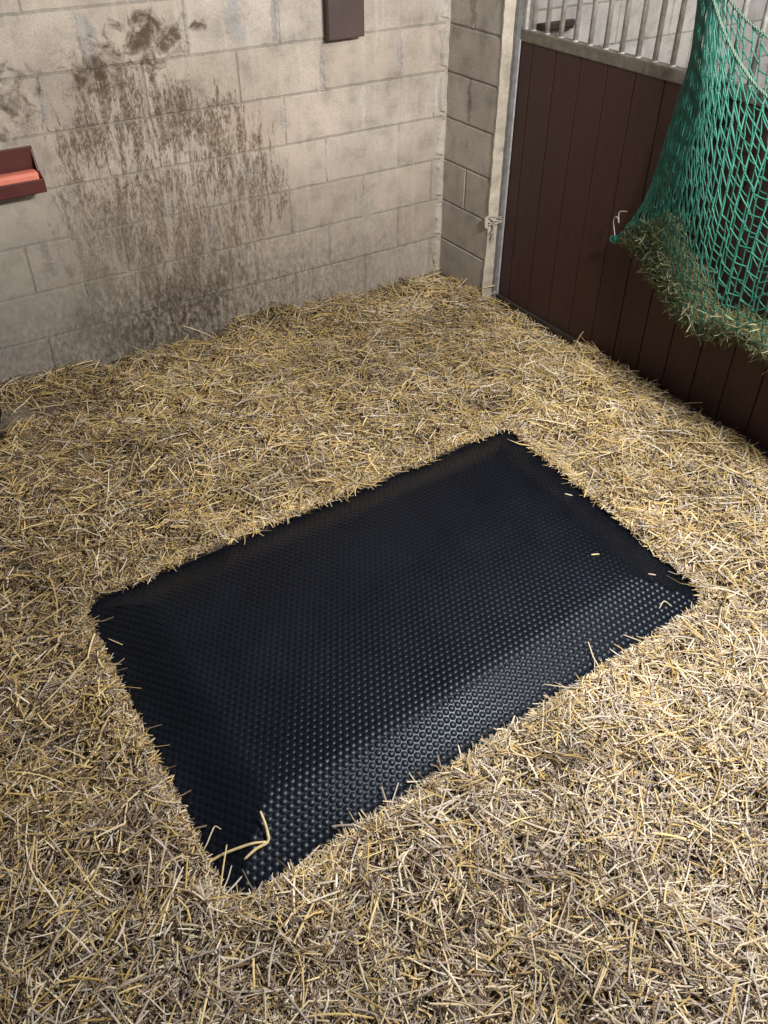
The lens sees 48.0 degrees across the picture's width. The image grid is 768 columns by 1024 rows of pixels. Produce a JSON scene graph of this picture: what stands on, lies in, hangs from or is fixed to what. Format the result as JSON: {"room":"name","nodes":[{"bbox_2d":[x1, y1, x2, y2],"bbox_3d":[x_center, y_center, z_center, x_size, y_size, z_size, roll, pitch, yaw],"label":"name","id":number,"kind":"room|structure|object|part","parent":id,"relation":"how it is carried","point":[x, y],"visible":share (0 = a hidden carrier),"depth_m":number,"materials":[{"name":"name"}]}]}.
{"room":"horse stable stall","nodes":[
{"label":"horse stable stall","id":0,"kind":"room"},
{"bbox_2d":[0,0,767,387],"bbox_3d":[0.514,-2.391,4.756,8.300,2.400,0.102,-22,44,-25],"label":"wall","id":1,"kind":"structure","parent":0,"point":[203,164],"depth_m":4.19,"materials":[{"name":"beige concrete"}]},
{"bbox_2d":[0,145,46,200],"bbox_3d":[-1.581,-1.421,3.633,0.259,0.169,0.105,-22,44,-25],"label":"holder","id":2,"kind":"object","parent":1,"relation":"attached to","point":[19,158],"visible":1,"depth_m":3.65,"materials":[{"name":"red plastic"}]},
{"bbox_3d":[-1.606,-1.446,3.663,0.259,0.168,0.013,-22,44,-25],"label":"plate","id":3,"kind":"part","parent":2,"relation":"part of","materials":[{"name":"red plastic"}]},
{"bbox_2d":[0,169,38,185],"bbox_3d":[-1.578,-1.389,3.649,0.234,0.073,0.060,-22,44,-25],"label":"block","id":4,"kind":"object","parent":2,"relation":"in","point":[31,174],"visible":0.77,"depth_m":3.63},
{"bbox_2d":[325,0,363,40],"bbox_3d":[-0.192,-2.395,4.037,0.198,0.315,0.061,-22,44,-25],"label":"wall box","id":5,"kind":"object","parent":1,"relation":"attached to","point":[344,19],"visible":1,"depth_m":4.06,"materials":[{"name":"brown paint"}]},
{"bbox_2d":[432,0,450,272],"bbox_3d":[0.313,-2.283,4.583,0.061,2.250,0.023,-22,44,-25],"label":"mortar","id":6,"kind":"object","parent":1,"relation":"attached to","point":[444,33],"visible":1,"depth_m":4.72,"materials":[{"name":"beige concrete"}]},
{"bbox_2d":[536,19,574,31],"bbox_3d":[0.958,-2.687,4.770,0.270,0.040,0.063,-22,44,-25],"label":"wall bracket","id":7,"kind":"object","parent":1,"relation":"attached to","point":[569,23],"visible":0.7,"depth_m":4.74,"materials":[{"name":"metal"}]},
{"bbox_3d":[0.955,-2.680,4.782,0.270,0.015,0.050,-22,44,-25],"label":"plate","id":8,"kind":"part","parent":7,"relation":"part of","materials":[{"name":"metal"}]},
{"bbox_2d":[439,0,503,294],"bbox_3d":[0.492,-2.180,4.498,0.102,2.400,0.436,-22,44,-25],"label":"wall","id":9,"kind":"structure","parent":0,"point":[476,25],"depth_m":4.59,"materials":[{"name":"beige concrete"}]},
{"bbox_2d":[488,216,502,241],"bbox_3d":[0.607,-1.554,4.729,0.081,0.141,0.026,-17,42,-19],"label":"twine","id":10,"kind":"object","parent":9,"relation":"attached to","point":[493,223],"visible":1,"depth_m":4.70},
{"bbox_2d":[481,0,515,297],"bbox_3d":[0.602,-2.038,4.364,0.127,2.350,0.021,-22,44,-25],"label":"post","id":11,"kind":"structure","parent":9,"relation":"attached to","point":[509,6],"depth_m":4.44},
{"bbox_2d":[491,0,767,458],"bbox_3d":[1.458,-1.315,3.389,0.075,2.430,2.952,-22,44,-25],"label":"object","id":12,"kind":"structure","parent":9,"relation":"in","point":[587,124],"depth_m":4.04,"materials":[{"name":"dark brown wood planks"},{"name":"galvanised steel"}]},
{"bbox_3d":[0.648,-2.088,4.330,0.045,2.430,0.026,-22,44,-25],"label":"post","id":13,"kind":"part","parent":12,"relation":"part of","materials":[{"name":"grey metal"}]},
{"bbox_3d":[1.449,-0.424,4.091,0.015,0.161,2.925,-22,44,-25],"label":"rail","id":14,"kind":"part","parent":12,"relation":"part of","materials":[{"name":"grey metal"}]},
{"bbox_3d":[1.473,-1.527,3.215,0.051,0.052,2.937,-22,44,-25],"label":"rail","id":15,"kind":"part","parent":12,"relation":"part of","materials":[{"name":"metal"}]},
{"bbox_2d":[609,0,767,355],"bbox_3d":[1.491,-1.167,3.062,0.271,1.400,1.860,-22,44,-25],"label":"net","id":16,"kind":"object","parent":12,"relation":"hanging from","point":[694,79],"visible":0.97,"depth_m":3.36,"materials":[{"name":"fabric"}]},
{"bbox_2d":[617,207,767,374],"bbox_3d":[1.497,-0.755,3.367,0.286,0.486,1.791,-22,44,-25],"label":"hay","id":17,"kind":"object","parent":16,"relation":"in","point":[707,317],"visible":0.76,"depth_m":3.65},
{"bbox_3d":[1.761,-0.199,4.071,8.300,0.120,4.720,-22,44,-25],"label":"floor","id":18,"kind":"structure","parent":0,"visible":0},
{"bbox_2d":[0,252,767,1023],"bbox_3d":[-0.071,0.375,3.035,3.993,0.300,4.432,-22,44,-25],"label":"bedding","id":19,"kind":"object","parent":18,"relation":"on","point":[602,859],"visible":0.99,"depth_m":2.58,"materials":[{"name":"beige plant"}]},
{"bbox_2d":[88,432,701,903],"bbox_3d":[0.081,0.299,3.044,2.062,0.102,1.338,-22,44,-25],"label":"mat","id":20,"kind":"object","parent":19,"relation":"on","point":[301,670],"visible":0.96,"depth_m":2.86,"materials":[{"name":"black rubber"}]},
{"bbox_2d":[203,826,220,849],"bbox_3d":[-0.478,0.893,2.348,0.022,0.026,0.082,25,45,27],"label":"stalk","id":21,"kind":"object","parent":20,"relation":"on","point":[214,826],"visible":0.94,"depth_m":2.35,"materials":[{"name":"beige plant"}]},
{"bbox_2d":[207,841,265,864],"bbox_3d":[-0.403,0.911,2.310,0.185,0.048,0.017,-11,41,-13],"label":"stalk","id":22,"kind":"object","parent":20,"relation":"on","point":[256,842],"visible":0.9,"depth_m":2.31,"materials":[{"name":"beige plant"}]},
{"bbox_2d":[244,811,269,859],"bbox_3d":[-0.332,0.870,2.307,0.048,0.058,0.120,12,41,14],"label":"stalk","id":23,"kind":"object","parent":20,"relation":"on","point":[261,813],"visible":1,"depth_m":2.31,"materials":[{"name":"beige plant"}]}
]}

